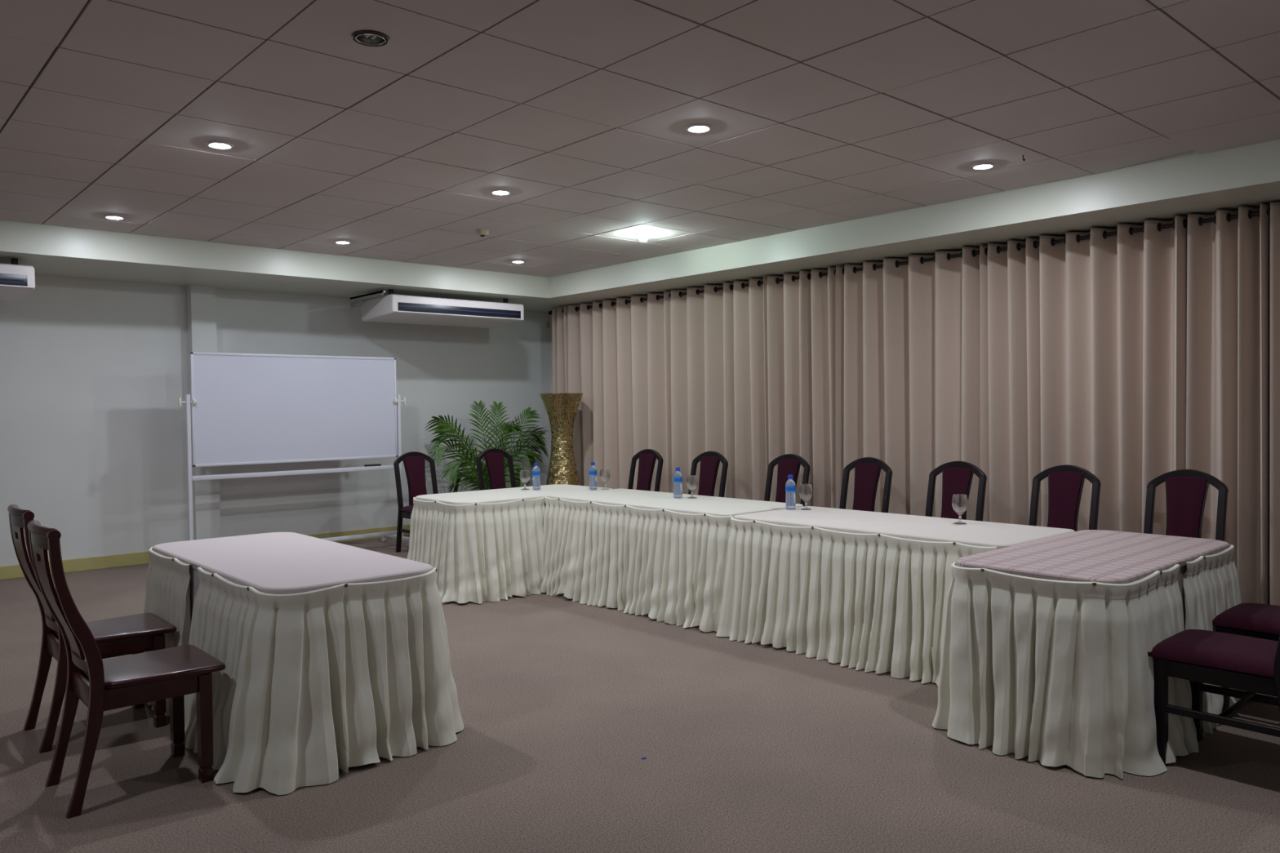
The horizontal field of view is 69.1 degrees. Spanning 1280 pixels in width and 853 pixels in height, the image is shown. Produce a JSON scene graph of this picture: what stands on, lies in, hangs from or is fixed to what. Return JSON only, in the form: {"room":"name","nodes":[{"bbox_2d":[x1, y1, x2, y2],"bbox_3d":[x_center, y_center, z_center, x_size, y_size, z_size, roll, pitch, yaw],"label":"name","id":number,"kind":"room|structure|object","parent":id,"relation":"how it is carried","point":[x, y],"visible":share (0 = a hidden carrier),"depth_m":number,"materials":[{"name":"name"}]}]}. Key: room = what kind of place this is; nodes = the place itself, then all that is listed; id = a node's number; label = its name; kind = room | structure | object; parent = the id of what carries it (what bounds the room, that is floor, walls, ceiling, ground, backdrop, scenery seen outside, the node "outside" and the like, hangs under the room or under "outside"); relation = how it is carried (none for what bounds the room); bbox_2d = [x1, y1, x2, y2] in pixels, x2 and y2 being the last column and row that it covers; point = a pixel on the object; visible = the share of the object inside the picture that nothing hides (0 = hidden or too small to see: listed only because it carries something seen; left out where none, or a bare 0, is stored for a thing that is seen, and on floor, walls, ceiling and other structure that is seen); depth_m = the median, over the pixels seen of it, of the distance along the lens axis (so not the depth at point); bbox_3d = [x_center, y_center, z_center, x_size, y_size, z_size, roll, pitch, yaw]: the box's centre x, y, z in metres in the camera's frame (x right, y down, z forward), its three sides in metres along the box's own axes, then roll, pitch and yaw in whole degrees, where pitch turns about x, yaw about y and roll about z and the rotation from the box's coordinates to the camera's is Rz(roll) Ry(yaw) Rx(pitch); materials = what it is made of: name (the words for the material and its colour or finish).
{"room":"conference room","nodes":[
{"label":"conference room","id":0,"kind":"room"},
{"bbox_2d":[0,275,551,566],"bbox_3d":[-5.107,-0.193,8.481,10.820,3.200,0.150,-2,2,-42],"label":"wall","id":1,"kind":"structure","parent":0,"point":[94,373],"depth_m":8.92,"materials":[{"name":"paint"}]},
{"bbox_2d":[0,257,35,302],"bbox_3d":[-5.516,-1.157,6.930,1.605,0.291,0.730,-2,2,-42],"label":"air conditioner","id":2,"kind":"object","parent":1,"relation":"hanging from","point":[17,281],"visible":1,"depth_m":7.16,"materials":[{"name":"white plastic"}]},
{"bbox_2d":[0,273,27,285],"bbox_3d":[-5.280,-1.107,6.675,1.493,0.083,0.036,-2,2,-42],"label":"grille","id":3,"kind":"object","parent":2,"relation":"attached to","point":[6,279],"depth_m":7.11,"materials":[{"name":"black"}]},
{"bbox_2d":[186,284,221,540],"bbox_3d":[-4.249,-0.043,9.057,0.225,2.656,0.160,-2,2,-42],"label":"column","id":4,"kind":"structure","parent":1,"relation":"attached to","point":[201,306],"depth_m":8.99,"materials":[{"name":"paint"}]},
{"bbox_2d":[0,524,409,579],"bbox_3d":[-4.984,1.250,8.393,10.520,0.115,0.165,-2,2,-42],"label":"baseboard","id":5,"kind":"structure","parent":1,"relation":"attached to","point":[13,571],"depth_m":8.60,"materials":[{"name":"paint"}]},
{"bbox_2d":[0,219,592,312],"bbox_3d":[-4.647,-1.510,7.923,10.520,0.354,1.274,-2,2,-42],"label":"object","id":6,"kind":"structure","parent":1,"relation":"attached to","point":[52,251],"depth_m":8.37,"materials":[{"name":"grey paint"}]},
{"bbox_2d":[349,288,524,328],"bbox_3d":[-2.163,-1.261,10.031,1.630,0.291,0.876,-2,2,-42],"label":"air conditioner","id":7,"kind":"object","parent":1,"relation":"hanging from","point":[390,308],"visible":1,"depth_m":9.69,"materials":[{"name":"white plastic"}]},
{"bbox_2d":[397,302,520,318],"bbox_3d":[-1.861,-1.211,9.738,1.468,0.083,0.036,-2,2,-42],"label":"grille","id":8,"kind":"object","parent":7,"relation":"attached to","point":[429,308],"depth_m":9.71,"materials":[{"name":"black"}]},
{"bbox_2d":[0,0,1279,277],"bbox_3d":[-0.906,-1.661,3.184,9.774,0.302,11.176,-2,2,-42],"label":"ceiling","id":9,"kind":"structure","parent":0,"point":[819,113],"depth_m":4.57,"materials":[{"name":"tile"}]},
{"bbox_2d":[103,214,124,219],"bbox_3d":[-3.884,-1.570,6.871,0.138,0.073,0.138,-2,2,-42],"label":"recessed light","id":10,"kind":"object","parent":9,"relation":"in","point":[108,216],"visible":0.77,"depth_m":6.84,"materials":[{"name":"grey paint"}]},
{"bbox_2d":[205,140,233,149],"bbox_3d":[-2.281,-1.552,5.051,0.138,0.073,0.138,-2,2,-42],"label":"recessed light","id":11,"kind":"object","parent":9,"relation":"in","point":[214,144],"visible":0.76,"depth_m":5.03,"materials":[{"name":"grey paint"}]},
{"bbox_2d":[334,240,351,244],"bbox_3d":[-2.555,-1.609,7.997,0.138,0.073,0.138,-2,2,-42],"label":"recessed light","id":12,"kind":"object","parent":9,"relation":"in","point":[340,242],"visible":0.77,"depth_m":7.97,"materials":[{"name":"grey paint"}]},
{"bbox_2d":[351,30,389,46],"bbox_3d":[-1.052,-1.544,3.631,0.142,0.071,0.142,-2,2,-42],"label":"recessed light","id":13,"kind":"object","parent":9,"relation":"in","point":[366,37],"visible":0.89,"depth_m":3.65,"materials":[{"name":"grey metal"}]},
{"bbox_2d":[475,228,488,236],"bbox_3d":[-1.280,-1.576,7.566,0.084,0.066,0.070,-2,2,-42],"label":"ceiling sensor","id":14,"kind":"object","parent":9,"relation":"attached to","point":[482,233],"visible":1,"depth_m":7.54,"materials":[{"name":"beige plastic"}]},
{"bbox_2d":[490,188,511,195],"bbox_3d":[-0.933,-1.592,6.227,0.138,0.073,0.138,-2,2,-42],"label":"recessed light","id":15,"kind":"object","parent":9,"relation":"in","point":[499,192],"visible":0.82,"depth_m":6.20,"materials":[{"name":"grey paint"}]},
{"bbox_2d":[511,259,524,262],"bbox_3d":[-1.202,-1.649,9.170,0.138,0.073,0.138,-2,2,-42],"label":"recessed light","id":16,"kind":"object","parent":9,"relation":"in","point":[515,260],"visible":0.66,"depth_m":9.14,"materials":[{"name":"grey paint"}]},
{"bbox_2d":[635,232,650,241],"bbox_3d":[0.028,-1.590,7.799,0.120,0.075,0.120,-2,2,-42],"label":"bulb","id":17,"kind":"object","parent":9,"relation":"attached to","point":[643,236],"visible":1,"depth_m":7.78,"materials":[{"name":"grey glass"}]},
{"bbox_2d":[685,123,711,132],"bbox_3d":[0.306,-1.579,4.849,0.138,0.073,0.138,-2,2,-42],"label":"recessed light","id":18,"kind":"object","parent":9,"relation":"in","point":[695,127],"visible":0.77,"depth_m":4.82,"materials":[{"name":"grey paint"}]},
{"bbox_2d":[971,162,995,169],"bbox_3d":[2.099,-1.618,5.695,0.138,0.073,0.138,-2,2,-42],"label":"recessed light","id":19,"kind":"object","parent":9,"relation":"in","point":[980,166],"visible":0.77,"depth_m":5.67,"materials":[{"name":"grey paint"}]},
{"bbox_2d":[0,534,1279,852],"bbox_3d":[-0.950,1.402,3.896,10.520,0.100,12.250,-2,2,-42],"label":"floor","id":20,"kind":"structure","parent":0,"point":[757,747],"depth_m":3.58,"materials":[{"name":"carpet"}]},
{"bbox_2d":[7,504,177,753],"bbox_3d":[-2.473,0.853,4.205,0.601,1.021,0.444,-2,2,-42],"label":"wooden chair","id":21,"kind":"object","parent":20,"relation":"on","point":[133,634],"visible":0.8,"depth_m":4.14,"materials":[{"name":"brown wood"}]},
{"bbox_2d":[26,520,226,818],"bbox_3d":[-1.967,0.860,3.570,0.601,1.021,0.444,-2,2,-42],"label":"wooden chair","id":22,"kind":"object","parent":20,"relation":"on","point":[172,673],"visible":1,"depth_m":3.48,"materials":[{"name":"brown wood"}]},
{"bbox_2d":[152,532,432,622],"bbox_3d":[-1.701,0.980,4.434,0.740,0.740,1.740,-2,2,-42],"label":"banquet table","id":23,"kind":"object","parent":20,"relation":"on","point":[272,562],"visible":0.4,"depth_m":4.23,"materials":[{"name":"grey fabric"}]},
{"bbox_2d":[143,546,191,715],"bbox_3d":[-2.298,0.982,4.806,0.586,0.727,1.176,-1,1,3],"label":"table skirt","id":24,"kind":"object","parent":23,"relation":"attached to","point":[167,596],"visible":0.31,"depth_m":4.41,"materials":[{"name":"beige fabric"}]},
{"bbox_2d":[184,546,464,795],"bbox_3d":[-1.590,0.984,4.301,1.074,0.727,1.698,-2,2,-42],"label":"table skirt","id":25,"kind":"object","parent":23,"relation":"attached to","point":[313,685],"visible":0.82,"depth_m":3.68,"materials":[{"name":"beige fabric"}]},
{"bbox_2d":[177,351,409,542],"bbox_3d":[-3.292,0.290,9.058,2.218,1.968,0.822,-2,2,-42],"label":"whiteboard","id":26,"kind":"object","parent":20,"relation":"on","point":[246,408],"visible":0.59,"depth_m":8.95,"materials":[{"name":"plastic"}]},
{"bbox_2d":[191,465,394,480],"bbox_3d":[-3.284,0.445,9.053,2.030,0.042,0.044,-2,2,-42],"label":"tray","id":27,"kind":"object","parent":26,"relation":"on","point":[383,467],"depth_m":8.95,"materials":[{"name":"white metal"}]},
{"bbox_2d":[364,463,381,466],"bbox_3d":[-2.741,0.397,9.540,0.170,0.020,0.040,-2,2,-42],"label":"eraser","id":28,"kind":"object","parent":26,"relation":"on","point":[375,464],"visible":1,"depth_m":9.52,"materials":[{"name":"black plastic"}]},
{"bbox_2d":[393,451,438,552],"bbox_3d":[-2.126,0.758,9.271,0.465,1.001,0.585,-2,2,-42],"label":"dining chair","id":29,"kind":"object","parent":20,"relation":"on","point":[414,462],"visible":0.64,"depth_m":9.37,"materials":[{"name":"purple fabric"}]},
{"bbox_2d":[400,505,413,512],"bbox_3d":[-2.081,0.806,9.222,0.465,0.065,0.450,-2,2,-42],"label":"seat cushion","id":30,"kind":"object","parent":29,"relation":"on","point":[409,508],"depth_m":9.16,"materials":[{"name":"purple fabric"}]},
{"bbox_2d":[424,400,550,493],"bbox_3d":[-1.799,0.460,10.644,1.673,1.528,0.565,-2,2,-42],"label":"potted palm","id":31,"kind":"object","parent":20,"relation":"on","point":[455,478],"visible":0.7,"depth_m":10.63,"materials":[{"name":"plant"}]},
{"bbox_2d":[475,448,515,490],"bbox_3d":[-1.399,0.738,9.815,0.465,1.001,0.585,-2,2,-42],"label":"dining chair","id":32,"kind":"object","parent":20,"relation":"on","point":[494,458],"visible":0.42,"depth_m":9.95,"materials":[{"name":"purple fabric"}]},
{"bbox_2d":[415,484,611,504],"bbox_3d":[-0.995,0.906,7.594,1.510,0.740,0.815,-2,2,-42],"label":"banquet table","id":33,"kind":"object","parent":20,"relation":"on","point":[504,495],"visible":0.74,"depth_m":7.40,"materials":[{"name":"beige fabric"}]},
{"bbox_2d":[407,497,546,604],"bbox_3d":[-1.213,0.915,7.410,1.209,0.727,1.088,-2,2,-42],"label":"table skirt","id":34,"kind":"object","parent":33,"relation":"attached to","point":[494,552],"visible":0.88,"depth_m":6.94,"materials":[{"name":"beige fabric"}]},
{"bbox_2d":[520,469,530,489],"bbox_3d":[-0.967,0.449,7.825,0.088,0.165,0.088,-2,2,-42],"label":"water goblet","id":35,"kind":"object","parent":33,"relation":"on","point":[525,476],"visible":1,"depth_m":7.79,"materials":[{"name":"clear glass"}]},
{"bbox_2d":[532,462,540,489],"bbox_3d":[-0.870,0.417,7.811,0.066,0.227,0.066,-2,2,-42],"label":"water bottle","id":36,"kind":"object","parent":33,"relation":"on","point":[535,471],"visible":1,"depth_m":7.79,"materials":[{"name":"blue plastic"}]},
{"bbox_2d":[588,462,596,489],"bbox_3d":[-0.388,0.407,7.695,0.066,0.227,0.066,-1,1,-8],"label":"water bottle","id":37,"kind":"object","parent":33,"relation":"on","point":[593,469],"visible":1,"depth_m":7.67,"materials":[{"name":"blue plastic"}]},
{"bbox_2d":[600,469,610,489],"bbox_3d":[-0.289,0.437,7.682,0.088,0.165,0.088,-2,2,-42],"label":"water goblet","id":38,"kind":"object","parent":33,"relation":"on","point":[605,475],"visible":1,"depth_m":7.65,"materials":[{"name":"clear glass"}]},
{"bbox_2d":[539,392,582,506],"bbox_3d":[-0.878,0.420,10.525,0.492,1.589,0.491,-2,2,-42],"label":"floor vase","id":39,"kind":"object","parent":20,"relation":"on","point":[561,408],"visible":0.64,"depth_m":10.40,"materials":[{"name":"gold metal"}]},
{"bbox_2d":[627,448,663,491],"bbox_3d":[-0.099,0.734,9.251,0.585,1.001,0.465,-2,2,-42],"label":"dining chair","id":40,"kind":"object","parent":20,"relation":"on","point":[647,458],"visible":0.4,"depth_m":9.36,"materials":[{"name":"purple fabric"}]},
{"bbox_2d":[546,488,803,518],"bbox_3d":[0.197,0.905,6.806,0.785,0.746,1.930,-2,2,-42],"label":"banquet table","id":41,"kind":"object","parent":20,"relation":"on","point":[646,500],"visible":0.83,"depth_m":6.61,"materials":[{"name":"beige fabric"}]},
{"bbox_2d":[538,496,732,631],"bbox_3d":[-0.132,0.918,6.490,0.168,0.733,2.107,-2,2,-43],"label":"table skirt","id":42,"kind":"object","parent":41,"relation":"attached to","point":[669,566],"visible":0.98,"depth_m":6.38,"materials":[{"name":"beige fabric"}]},
{"bbox_2d":[673,466,682,498],"bbox_3d":[0.281,0.416,6.880,0.066,0.227,0.066,0,1,36],"label":"water bottle","id":43,"kind":"object","parent":41,"relation":"on","point":[677,477],"visible":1,"depth_m":6.86,"materials":[{"name":"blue plastic"}]},
{"bbox_2d":[685,475,697,498],"bbox_3d":[0.385,0.446,6.869,0.088,0.165,0.088,-2,2,-42],"label":"water goblet","id":44,"kind":"object","parent":41,"relation":"on","point":[691,482],"visible":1,"depth_m":6.84,"materials":[{"name":"clear glass"}]},
{"bbox_2d":[688,451,728,497],"bbox_3d":[0.487,0.740,8.630,0.585,1.001,0.465,-2,2,-42],"label":"dining chair","id":45,"kind":"object","parent":20,"relation":"on","point":[709,460],"visible":0.42,"depth_m":8.73,"materials":[{"name":"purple fabric"}]},
{"bbox_2d":[764,453,809,506],"bbox_3d":[1.124,0.746,7.959,0.585,1.001,0.465,-2,2,-42],"label":"dining chair","id":46,"kind":"object","parent":20,"relation":"on","point":[788,464],"visible":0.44,"depth_m":8.10,"materials":[{"name":"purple fabric"}]},
{"bbox_2d":[839,457,892,512],"bbox_3d":[1.651,0.753,7.306,0.585,1.001,0.465,-2,2,-42],"label":"dining chair","id":47,"kind":"object","parent":20,"relation":"on","point":[867,469],"visible":0.44,"depth_m":7.42,"materials":[{"name":"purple fabric"}]},
{"bbox_2d":[733,506,1075,549],"bbox_3d":[1.459,0.923,5.399,0.785,0.738,1.810,-2,2,-42],"label":"banquet table","id":48,"kind":"object","parent":20,"relation":"on","point":[975,533],"visible":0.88,"depth_m":5.20,"materials":[{"name":"beige fabric"}]},
{"bbox_2d":[785,475,795,510],"bbox_3d":[0.988,0.432,6.104,0.066,0.227,0.066,-1,1,-2],"label":"water bottle","id":49,"kind":"object","parent":48,"relation":"on","point":[790,486],"visible":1,"depth_m":6.08,"materials":[{"name":"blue plastic"}]},
{"bbox_2d":[799,484,813,510],"bbox_3d":[1.087,0.461,6.094,0.088,0.165,0.088,-2,2,-42],"label":"water goblet","id":50,"kind":"object","parent":48,"relation":"on","point":[806,491],"visible":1,"depth_m":6.06,"materials":[{"name":"clear glass"}]},
{"bbox_2d":[715,516,997,685],"bbox_3d":[1.082,0.936,5.144,0.171,0.724,1.854,-2,2,-42],"label":"table skirt","id":51,"kind":"object","parent":48,"relation":"attached to","point":[877,602],"visible":0.88,"depth_m":5.12,"materials":[{"name":"beige fabric"}]},
{"bbox_2d":[951,493,968,524],"bbox_3d":[1.816,0.469,5.280,0.088,0.165,0.088,-2,2,-42],"label":"water goblet","id":52,"kind":"object","parent":48,"relation":"on","point":[959,501],"visible":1,"depth_m":5.25,"materials":[{"name":"clear glass"}]},
{"bbox_2d":[924,461,986,521],"bbox_3d":[2.153,0.760,6.667,0.585,1.001,0.465,-2,2,-42],"label":"dining chair","id":53,"kind":"object","parent":20,"relation":"on","point":[957,476],"visible":0.4,"depth_m":6.80,"materials":[{"name":"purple fabric"}]},
{"bbox_2d":[1028,464,1101,531],"bbox_3d":[2.693,0.765,6.107,0.585,1.001,0.465,-2,2,-42],"label":"dining chair","id":54,"kind":"object","parent":20,"relation":"on","point":[1066,482],"visible":0.36,"depth_m":6.23,"materials":[{"name":"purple fabric"}]},
{"bbox_2d":[955,529,1230,630],"bbox_3d":[2.105,0.937,4.270,1.470,0.740,0.705,-2,2,-42],"label":"banquet table","id":55,"kind":"object","parent":20,"relation":"on","point":[1100,556],"visible":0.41,"depth_m":4.09,"materials":[{"name":"pink fabric"}]},
{"bbox_2d":[932,562,1199,779],"bbox_3d":[1.751,0.951,3.955,0.758,0.727,0.977,-2,2,-42],"label":"table skirt","id":56,"kind":"object","parent":55,"relation":"attached to","point":[1055,673],"visible":0.93,"depth_m":3.67,"materials":[{"name":"beige fabric"}]},
{"bbox_2d":[1182,544,1246,735],"bbox_3d":[2.648,0.930,4.436,0.503,0.727,1.091,-1,1,8],"label":"table skirt","id":57,"kind":"object","parent":55,"relation":"attached to","point":[1211,583],"visible":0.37,"depth_m":4.10,"materials":[{"name":"beige fabric"}]},
{"bbox_2d":[1143,469,1228,541],"bbox_3d":[3.190,0.770,5.573,0.585,1.001,0.465,-2,2,-42],"label":"dining chair","id":58,"kind":"object","parent":20,"relation":"on","point":[1186,490],"visible":0.35,"depth_m":5.69,"materials":[{"name":"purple fabric"}]},
{"bbox_2d":[1147,629,1279,766],"bbox_3d":[2.337,0.821,3.583,0.465,1.001,0.585,-2,2,-42],"label":"dining chair","id":59,"kind":"object","parent":20,"relation":"on","point":[1200,657],"visible":0.96,"depth_m":3.56,"materials":[{"name":"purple fabric"}]},
{"bbox_2d":[1147,629,1278,677],"bbox_3d":[2.292,0.869,3.635,0.465,0.065,0.450,-2,2,-42],"label":"seat cushion","id":60,"kind":"object","parent":59,"relation":"on","point":[1218,653],"depth_m":3.54,"materials":[{"name":"purple fabric"}]},
{"bbox_2d":[1212,603,1279,711],"bbox_3d":[2.890,0.804,4.079,0.465,1.001,0.585,-2,2,-42],"label":"dining chair","id":61,"kind":"object","parent":20,"relation":"on","point":[1259,620],"visible":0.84,"depth_m":4.08,"materials":[{"name":"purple fabric"}]},
{"bbox_2d":[1212,603,1279,634],"bbox_3d":[2.846,0.852,4.130,0.465,0.065,0.450,-2,2,-42],"label":"seat cushion","id":62,"kind":"object","parent":61,"relation":"on","point":[1242,618],"depth_m":4.08,"materials":[{"name":"purple fabric"}]},
{"bbox_2d":[550,213,1270,604],"bbox_3d":[3.004,-0.268,7.423,0.150,3.200,12.250,-2,2,-42],"label":"wall","id":63,"kind":"structure","parent":0,"point":[551,341],"depth_m":6.08,"materials":[{"name":"paint"}]},
{"bbox_2d":[548,209,1270,315],"bbox_3d":[2.465,-1.351,7.596,0.373,0.100,10.342,-2,2,-42],"label":"curtain rod","id":64,"kind":"object","parent":63,"relation":"attached to","point":[1268,211],"visible":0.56,"depth_m":7.18,"materials":[{"name":"brown metal"}]},
{"bbox_2d":[551,291,671,493],"bbox_3d":[-0.341,-0.117,10.516,0.219,2.610,2.049,-2,2,-42],"label":"curtain","id":65,"kind":"object","parent":64,"relation":"hanging from","point":[618,356],"visible":0.8,"depth_m":10.43,"materials":[{"name":"beige fabric"}]},
{"bbox_2d":[670,276,768,501],"bbox_3d":[0.798,-0.104,9.253,0.193,2.610,1.327,-2,2,-43],"label":"curtain","id":66,"kind":"object","parent":64,"relation":"hanging from","point":[719,376],"visible":0.78,"depth_m":9.13,"materials":[{"name":"beige fabric"}]},
{"bbox_2d":[766,266,844,508],"bbox_3d":[1.522,-0.096,8.441,0.227,2.610,0.834,-2,2,-42],"label":"curtain","id":67,"kind":"object","parent":64,"relation":"hanging from","point":[806,314],"visible":0.84,"depth_m":8.38,"materials":[{"name":"beige fabric"}]},
{"bbox_2d":[843,244,989,521],"bbox_3d":[2.245,-0.089,7.643,0.212,2.610,1.307,-2,2,-42],"label":"curtain","id":68,"kind":"object","parent":64,"relation":"hanging from","point":[916,353],"visible":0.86,"depth_m":7.58,"materials":[{"name":"beige fabric"}]},
{"bbox_2d":[986,215,1186,535],"bbox_3d":[3.138,-0.079,6.636,0.223,2.610,1.367,-2,2,-42],"label":"curtain","id":69,"kind":"object","parent":64,"relation":"hanging from","point":[1087,338],"visible":0.8,"depth_m":6.61,"materials":[{"name":"beige fabric"}]},
{"bbox_2d":[1186,203,1269,604],"bbox_3d":[3.753,-0.072,5.954,0.193,2.610,0.452,-2,2,-42],"label":"curtain","id":70,"kind":"object","parent":64,"relation":"hanging from","point":[1228,260],"visible":0.88,"depth_m":5.91,"materials":[{"name":"beige fabric"}]},
{"bbox_2d":[1269,202,1279,605],"bbox_3d":[4.821,-0.061,4.777,0.219,2.610,2.699,-2,2,-42],"label":"curtain","id":71,"kind":"object","parent":64,"relation":"hanging from","point":[1274,441],"visible":0.92,"depth_m":5.71,"materials":[{"name":"beige fabric"}]},
{"bbox_2d":[548,138,1279,302],"bbox_3d":[3.005,-1.574,6.556,0.946,0.354,10.976,-2,2,-42],"label":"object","id":72,"kind":"structure","parent":63,"relation":"attached to","point":[1192,182],"depth_m":6.67,"materials":[{"name":"grey paint"}]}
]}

